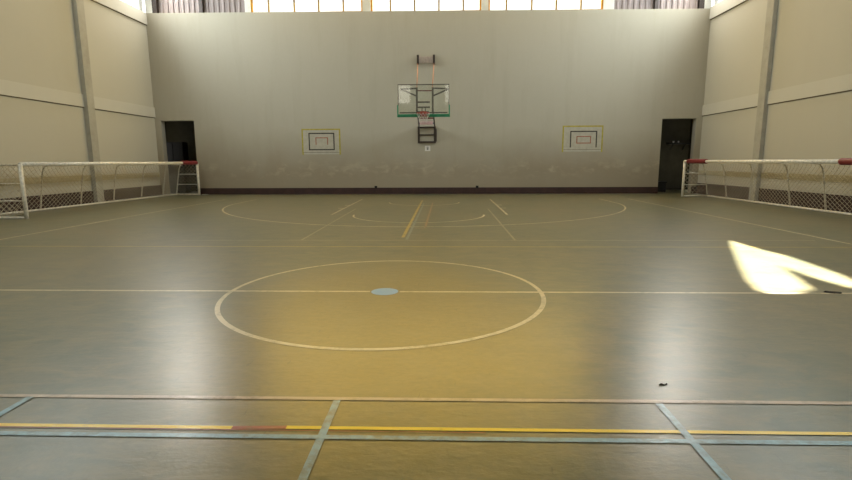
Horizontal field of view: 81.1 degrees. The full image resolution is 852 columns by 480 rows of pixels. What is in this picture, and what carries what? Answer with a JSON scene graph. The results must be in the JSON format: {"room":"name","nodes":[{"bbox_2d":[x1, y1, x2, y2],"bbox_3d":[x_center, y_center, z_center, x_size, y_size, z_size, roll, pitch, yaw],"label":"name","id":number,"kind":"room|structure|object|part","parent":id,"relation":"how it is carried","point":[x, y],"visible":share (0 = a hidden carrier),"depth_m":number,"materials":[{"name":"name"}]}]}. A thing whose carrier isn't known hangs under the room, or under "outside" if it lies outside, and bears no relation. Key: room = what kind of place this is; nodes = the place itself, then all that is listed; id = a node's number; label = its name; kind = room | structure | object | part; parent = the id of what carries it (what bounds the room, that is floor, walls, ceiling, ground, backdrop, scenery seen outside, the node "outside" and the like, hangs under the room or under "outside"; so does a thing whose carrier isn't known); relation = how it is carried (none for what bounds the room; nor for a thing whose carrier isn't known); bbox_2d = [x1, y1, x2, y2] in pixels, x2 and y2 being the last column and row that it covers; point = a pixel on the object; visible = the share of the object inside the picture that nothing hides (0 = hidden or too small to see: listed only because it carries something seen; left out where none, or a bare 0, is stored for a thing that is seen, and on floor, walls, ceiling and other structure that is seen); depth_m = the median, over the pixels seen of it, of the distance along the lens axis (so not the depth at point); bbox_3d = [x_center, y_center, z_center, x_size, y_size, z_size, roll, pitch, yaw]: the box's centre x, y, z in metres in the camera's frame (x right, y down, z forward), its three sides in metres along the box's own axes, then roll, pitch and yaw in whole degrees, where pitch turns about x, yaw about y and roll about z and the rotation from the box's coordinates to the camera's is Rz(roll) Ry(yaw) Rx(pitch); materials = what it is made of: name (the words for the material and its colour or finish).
{"room":"sports hall","nodes":[
{"label":"sports hall","id":0,"kind":"room"},
{"bbox_2d":[0,0,159,198],"bbox_3d":[-12.984,-3.315,5.505,0.300,7.900,34.900,0,9,2],"label":"wall","id":1,"kind":"structure","parent":0,"point":[38,47],"depth_m":17.23,"materials":[{"name":"paint"}]},
{"bbox_2d":[0,79,155,117],"bbox_3d":[-12.811,-3.058,5.540,0.045,0.440,34.300,0,9,2],"label":"trim","id":2,"kind":"structure","parent":1,"relation":"attached to","point":[10,88],"depth_m":17.08,"materials":[{"name":"paint"}]},
{"bbox_2d":[0,172,159,185],"bbox_3d":[-12.813,-0.322,5.975,0.015,0.200,34.300,0,9,2],"label":"trim","id":3,"kind":"structure","parent":1,"relation":"attached to","point":[70,179],"depth_m":17.40,"materials":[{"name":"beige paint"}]},
{"bbox_2d":[0,185,161,212],"bbox_3d":[-12.802,0.369,6.084,0.030,0.440,34.300,0,9,2],"label":"baseboard","id":4,"kind":"structure","parent":1,"relation":"attached to","point":[36,200],"depth_m":17.52,"materials":[{"name":"red paint"}]},
{"bbox_2d":[91,0,147,25],"bbox_3d":[-12.827,-6.999,4.915,0.050,0.480,34.300,0,9,2],"label":"trim","id":5,"kind":"structure","parent":1,"relation":"attached to","point":[120,6],"depth_m":20.42,"materials":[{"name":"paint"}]},
{"bbox_2d":[125,0,142,10],"bbox_3d":[-12.513,-10.861,19.553,0.100,2.600,4.130,0,9,2],"label":"window","id":6,"kind":"structure","parent":1,"relation":"in","point":[126,1],"depth_m":21.68,"materials":[{"name":"white paint"}]},
{"bbox_3d":[-12.513,-10.861,19.553,0.100,2.600,4.130,0,9,2],"label":"frame","id":7,"kind":"part","parent":6,"relation":"part of","materials":[{"name":"white paint"}]},
{"bbox_2d":[164,121,197,190],"bbox_3d":[-11.637,-4.106,24.178,3.150,3.600,2.300,0,9,2],"label":"doorway","id":8,"kind":"structure","parent":0,"point":[175,131],"depth_m":25.09,"materials":[{"name":"black"}]},
{"bbox_2d":[158,0,244,12],"bbox_3d":[-9.844,-11.109,21.722,3.910,2.415,0.035,0,9,2],"label":"curtain","id":9,"kind":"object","parent":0,"point":[164,6],"depth_m":21.87,"materials":[{"name":"white fabric"}]},
{"bbox_2d":[0,189,851,479],"bbox_3d":[-0.599,0.461,7.160,26.550,0.205,37.800,0,9,2],"label":"floor","id":10,"kind":"structure","parent":0,"point":[220,336],"depth_m":4.15,"materials":[{"name":"beige paint"}]},
{"bbox_2d":[72,0,104,202],"bbox_3d":[-12.334,-6.606,17.939,0.170,10.500,0.380,0,9,2],"label":"pillar","id":11,"kind":"structure","parent":10,"relation":"on","point":[77,5],"depth_m":18.07,"materials":[{"name":"grey paint"}]},
{"bbox_2d":[0,161,200,218],"bbox_3d":[-11.243,-2.073,17.953,1.814,1.530,9.681,0,9,2],"label":"goal","id":12,"kind":"object","parent":10,"relation":"on","point":[20,165],"visible":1,"depth_m":16.66,"materials":[{"name":"white fabric"}]},
{"bbox_3d":[-11.489,-1.300,13.232,1.624,1.413,0.048,0,9,2],"label":"support arm","id":13,"kind":"part","parent":12,"relation":"part of","materials":[{"name":"paint"}]},
{"bbox_3d":[-11.474,-0.596,13.343,1.600,0.056,0.056,0,9,2],"label":"ground rail","id":14,"kind":"part","parent":12,"relation":"part of","materials":[{"name":"white metal"}]},
{"bbox_3d":[-10.678,-1.280,13.208,0.100,1.445,0.100,0,9,2],"label":"post","id":15,"kind":"part","parent":12,"relation":"part of","materials":[{"name":"white metal"}]},
{"bbox_3d":[-11.350,-1.654,15.460,1.494,1.413,0.048,0,9,2],"label":"support arm","id":16,"kind":"part","parent":12,"relation":"part of","materials":[{"name":"paint"}]},
{"bbox_3d":[-11.249,-1.909,17.068,1.400,1.413,0.048,0,9,2],"label":"support arm","id":17,"kind":"part","parent":12,"relation":"part of","materials":[{"name":"paint"}]},
{"bbox_3d":[-11.841,-1.345,18.078,0.060,0.060,9.576,1,9,5],"label":"rail","id":18,"kind":"part","parent":12,"relation":"part of","materials":[{"name":"white metal"}]},
{"bbox_3d":[-11.151,-2.160,18.645,1.308,1.413,0.048,0,9,2],"label":"support arm","id":19,"kind":"part","parent":12,"relation":"part of","materials":[{"name":"paint"}]},
{"bbox_3d":[-11.052,-2.411,20.223,1.216,1.413,0.048,0,9,2],"label":"support arm","id":20,"kind":"part","parent":12,"relation":"part of","materials":[{"name":"paint"}]},
{"bbox_3d":[-10.962,-2.638,21.653,1.132,1.413,0.048,0,9,2],"label":"support arm","id":21,"kind":"part","parent":12,"relation":"part of","materials":[{"name":"paint"}]},
{"bbox_3d":[-10.363,-2.778,22.644,0.100,1.445,0.100,0,9,2],"label":"post","id":22,"kind":"part","parent":12,"relation":"part of","materials":[{"name":"white metal"}]},
{"bbox_2d":[166,142,190,192],"bbox_3d":[-12.008,-3.481,24.011,0.960,2.420,0.550,0,9,2],"label":"storage cabinet","id":23,"kind":"object","parent":10,"relation":"on","point":[176,151],"visible":0.59,"depth_m":23.78,"materials":[{"name":"grey metal"}]},
{"bbox_3d":[-12.251,-3.453,23.783,0.450,2.320,0.025,0,9,2],"label":"cabinet door","id":24,"kind":"part","parent":23,"relation":"part of","materials":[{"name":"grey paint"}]},
{"bbox_3d":[-11.781,-3.453,23.767,0.450,2.320,0.025,0,9,2],"label":"cabinet door","id":25,"kind":"part","parent":23,"relation":"part of","materials":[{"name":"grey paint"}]},
{"bbox_2d":[371,288,397,294],"bbox_3d":[-0.473,0.590,5.708,0.310,0.001,0.310,0,9,2],"label":"floor marking","id":26,"kind":"object","parent":10,"relation":"on","point":[382,291],"depth_m":5.71,"materials":[{"name":"white paint"}]},
{"bbox_2d":[658,181,666,191],"bbox_3d":[10.873,-2.507,23.377,0.660,0.480,0.460,0,9,2],"label":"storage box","id":27,"kind":"object","parent":10,"relation":"on","point":[661,184],"visible":0.49,"depth_m":23.18,"materials":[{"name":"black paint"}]},
{"bbox_2d":[748,0,778,200],"bbox_3d":[11.846,-6.610,17.232,0.150,10.500,0.380,0,9,2],"label":"pillar","id":28,"kind":"structure","parent":10,"relation":"on","point":[772,5],"depth_m":17.37,"materials":[{"name":"grey paint"}]},
{"bbox_2d":[681,158,851,214],"bbox_3d":[10.753,-1.767,15.458,1.272,1.500,9.629,0,9,2],"label":"goal","id":29,"kind":"object","parent":10,"relation":"on","point":[842,161],"visible":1,"depth_m":15.80,"materials":[{"name":"white paint"}]},
{"bbox_3d":[10.436,-2.471,20.175,0.100,1.415,0.100,0,9,2],"label":"post","id":30,"kind":"part","parent":29,"relation":"part of","materials":[{"name":"white metal"}]},
{"bbox_3d":[10.948,-2.490,20.155,1.024,1.383,0.048,0,9,2],"label":"support arm","id":31,"kind":"part","parent":29,"relation":"part of","materials":[{"name":"paint"}]},
{"bbox_3d":[10.908,-2.276,18.803,1.035,1.383,0.048,0,9,2],"label":"support arm","id":32,"kind":"part","parent":29,"relation":"part of","materials":[{"name":"paint"}]},
{"bbox_3d":[10.860,-2.009,17.124,1.049,1.383,0.048,0,9,2],"label":"support arm","id":33,"kind":"part","parent":29,"relation":"part of","materials":[{"name":"paint"}]},
{"bbox_3d":[11.322,-1.055,15.548,0.060,0.060,9.520,0,9,1],"label":"rail","id":34,"kind":"part","parent":29,"relation":"part of","materials":[{"name":"white metal"}]},
{"bbox_3d":[10.809,-1.735,15.397,1.064,1.383,0.048,0,9,2],"label":"support arm","id":35,"kind":"part","parent":29,"relation":"part of","materials":[{"name":"paint"}]},
{"bbox_3d":[10.768,-1.508,13.965,1.076,1.383,0.048,0,9,2],"label":"support arm","id":36,"kind":"part","parent":29,"relation":"part of","materials":[{"name":"paint"}]},
{"bbox_2d":[824,291,841,293],"bbox_3d":[4.543,0.584,5.571,0.194,0.012,0.089,2,9,13],"label":"leaf","id":37,"kind":"object","parent":10,"relation":"on","point":[834,292],"visible":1,"depth_m":5.57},
{"bbox_2d":[147,9,709,194],"bbox_3d":[-0.096,-6.037,22.169,24.950,7.935,0.300,0,9,2],"label":"wall","id":38,"kind":"structure","parent":0,"point":[249,83],"depth_m":21.95,"materials":[{"name":"white paint"}]},
{"bbox_2d":[145,0,151,12],"bbox_3d":[-12.144,-11.118,21.765,0.290,2.389,0.220,0,9,2],"label":"trim","id":39,"kind":"structure","parent":38,"relation":"attached to","point":[148,4],"depth_m":21.79,"materials":[{"name":"white paint"}]},
{"bbox_2d":[151,0,158,12],"bbox_3d":[-11.899,-11.117,21.756,0.200,2.390,0.220,0,9,2],"label":"trim","id":40,"kind":"structure","parent":38,"relation":"attached to","point":[155,9],"depth_m":21.80,"materials":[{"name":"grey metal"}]},
{"bbox_2d":[198,0,203,12],"bbox_3d":[-9.840,-11.110,21.689,0.160,2.403,0.220,0,9,2],"label":"trim","id":41,"kind":"structure","parent":38,"relation":"attached to","point":[200,2],"depth_m":21.74,"materials":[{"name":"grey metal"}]},
{"bbox_2d":[244,0,250,11],"bbox_3d":[-7.766,-11.102,21.621,0.250,2.416,0.220,0,9,2],"label":"trim","id":42,"kind":"structure","parent":38,"relation":"attached to","point":[247,3],"depth_m":21.66,"materials":[{"name":"white paint"}]},
{"bbox_2d":[250,0,362,11],"bbox_3d":[-5.193,-11.086,21.538,4.900,2.447,0.100,0,9,2],"label":"window","id":43,"kind":"structure","parent":38,"relation":"in","point":[250,0],"depth_m":21.66,"materials":[{"name":"yellow paint"}]},
{"bbox_2d":[301,129,340,154],"bbox_3d":[-4.721,-4.423,22.424,1.750,1.150,0.007,0,9,2],"label":"basketball backboard","id":44,"kind":"object","parent":38,"relation":"attached to","point":[314,141],"visible":1,"depth_m":22.42,"materials":[{"name":"white wood"}]},
{"bbox_2d":[362,0,370,10],"bbox_3d":[-2.569,-11.089,21.450,0.350,2.437,0.260,0,9,2],"label":"trim","id":45,"kind":"structure","parent":38,"relation":"attached to","point":[366,4],"depth_m":21.47,"materials":[{"name":"white paint"}]},
{"bbox_2d":[397,55,449,142],"bbox_3d":[-0.033,-5.804,19.565,1.900,3.750,4.909,0,9,2],"label":"basketball hoop","id":46,"kind":"object","parent":38,"relation":"attached to","point":[426,59],"visible":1,"depth_m":17.93,"materials":[{"name":"metal"}]},
{"bbox_3d":[-0.090,-5.065,17.859,1.845,1.005,0.062,0,9,2],"label":"board frame","id":47,"kind":"part","parent":46,"relation":"part of","materials":[{"name":"grey metal"}]},
{"bbox_3d":[-0.001,-7.854,21.700,0.610,0.270,0.050,0,9,2],"label":"bracket plate","id":48,"kind":"part","parent":46,"relation":"part of","materials":[{"name":"white metal"}]},
{"bbox_3d":[0.011,-4.825,20.524,0.547,0.130,0.020,0,9,2],"label":"name plate","id":49,"kind":"part","parent":46,"relation":"part of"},
{"bbox_3d":[0.056,-4.686,22.181,0.845,0.720,0.090,0,9,2],"label":"wall frame","id":50,"kind":"part","parent":46,"relation":"part of","materials":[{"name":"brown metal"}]},
{"bbox_2d":[371,0,480,10],"bbox_3d":[-0.011,-11.067,21.368,4.770,2.480,0.100,0,9,2],"label":"window","id":51,"kind":"structure","parent":38,"relation":"in","point":[371,0],"depth_m":21.48,"materials":[{"name":"yellow paint"}]},
{"bbox_2d":[200,187,696,194],"bbox_3d":[0.796,-2.236,22.576,22.530,0.290,0.030,0,9,2],"label":"baseboard","id":52,"kind":"structure","parent":38,"relation":"attached to","point":[432,190],"depth_m":22.57,"materials":[{"name":"red paint"}]},
{"bbox_2d":[481,0,488,9],"bbox_3d":[2.523,-11.071,21.282,0.300,2.470,0.260,0,9,2],"label":"trim","id":53,"kind":"structure","parent":38,"relation":"attached to","point":[484,3],"depth_m":21.31,"materials":[{"name":"white paint"}]},
{"bbox_2d":[488,0,602,9],"bbox_3d":[5.112,-11.049,21.200,4.880,2.512,0.100,0,9,2],"label":"window","id":54,"kind":"structure","parent":38,"relation":"in","point":[489,0],"depth_m":21.30,"materials":[{"name":"yellow paint"}]},
{"bbox_2d":[562,125,603,151],"bbox_3d":[6.927,-4.477,22.027,1.780,1.150,0.007,0,9,2],"label":"basketball backboard","id":55,"kind":"object","parent":38,"relation":"attached to","point":[585,138],"visible":1,"depth_m":22.03,"materials":[{"name":"white wood"}]},
{"bbox_2d":[603,0,614,8],"bbox_3d":[7.775,-11.046,21.111,0.450,2.515,0.220,0,9,2],"label":"trim","id":56,"kind":"structure","parent":38,"relation":"attached to","point":[607,4],"depth_m":21.17,"materials":[{"name":"white paint"}]},
{"bbox_2d":[653,0,658,8],"bbox_3d":[9.779,-11.039,21.045,0.140,2.527,0.220,0,9,2],"label":"trim","id":57,"kind":"structure","parent":38,"relation":"attached to","point":[656,2],"depth_m":21.11,"materials":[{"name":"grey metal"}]},
{"bbox_2d":[698,0,704,8],"bbox_3d":[11.668,-11.032,20.983,0.200,2.539,0.220,0,9,2],"label":"trim","id":58,"kind":"structure","parent":38,"relation":"attached to","point":[701,3],"depth_m":21.05,"materials":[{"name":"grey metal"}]},
{"bbox_2d":[704,0,711,8],"bbox_3d":[11.908,-11.031,20.976,0.280,2.541,0.220,0,9,2],"label":"trim","id":59,"kind":"structure","parent":38,"relation":"attached to","point":[707,5],"depth_m":21.04,"materials":[{"name":"white paint"}]},
{"bbox_2d":[614,0,697,8],"bbox_3d":[9.785,-11.039,21.078,3.570,2.538,0.035,0,9,2],"label":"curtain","id":60,"kind":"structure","parent":0,"point":[618,4],"depth_m":21.24,"materials":[{"name":"white fabric"}]},
{"bbox_2d":[658,119,692,189],"bbox_3d":[11.582,-4.126,23.602,3.100,3.600,2.700,0,9,2],"label":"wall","id":61,"kind":"structure","parent":0,"point":[671,161],"depth_m":24.80,"materials":[{"name":"black paint"}]},
{"bbox_2d":[666,143,690,149],"bbox_3d":[12.479,-4.615,24.535,1.130,0.335,0.353,0,9,2],"label":"wall shelf","id":62,"kind":"object","parent":61,"relation":"attached to","point":[666,143],"visible":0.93,"depth_m":24.36,"materials":[{"name":"black paint"}]},
{"bbox_2d":[697,0,851,195],"bbox_3d":[11.652,-3.254,4.693,0.300,7.800,34.900,0,9,2],"label":"wall","id":63,"kind":"structure","parent":0,"point":[813,42],"depth_m":16.52,"materials":[{"name":"paint"}]},
{"bbox_2d":[709,0,747,19],"bbox_3d":[11.460,-6.888,4.122,0.050,0.480,34.300,0,9,2],"label":"trim","id":64,"kind":"structure","parent":63,"relation":"attached to","point":[724,5],"depth_m":20.10,"materials":[{"name":"paint"}]},
{"bbox_2d":[696,183,851,212],"bbox_3d":[11.505,0.371,5.273,0.030,0.460,34.300,0,9,2],"label":"baseboard","id":65,"kind":"structure","parent":63,"relation":"attached to","point":[830,205],"depth_m":16.17,"materials":[{"name":"red paint"}]},
{"bbox_2d":[698,170,851,182],"bbox_3d":[11.509,-0.310,5.165,0.015,0.200,34.300,0,9,2],"label":"trim","id":66,"kind":"structure","parent":63,"relation":"attached to","point":[817,177],"depth_m":16.19,"materials":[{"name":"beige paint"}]},
{"bbox_2d":[702,74,851,115],"bbox_3d":[11.481,-2.947,4.747,0.045,0.440,34.300,0,9,2],"label":"trim","id":67,"kind":"structure","parent":63,"relation":"attached to","point":[844,82],"depth_m":16.22,"materials":[{"name":"paint"}]}
]}

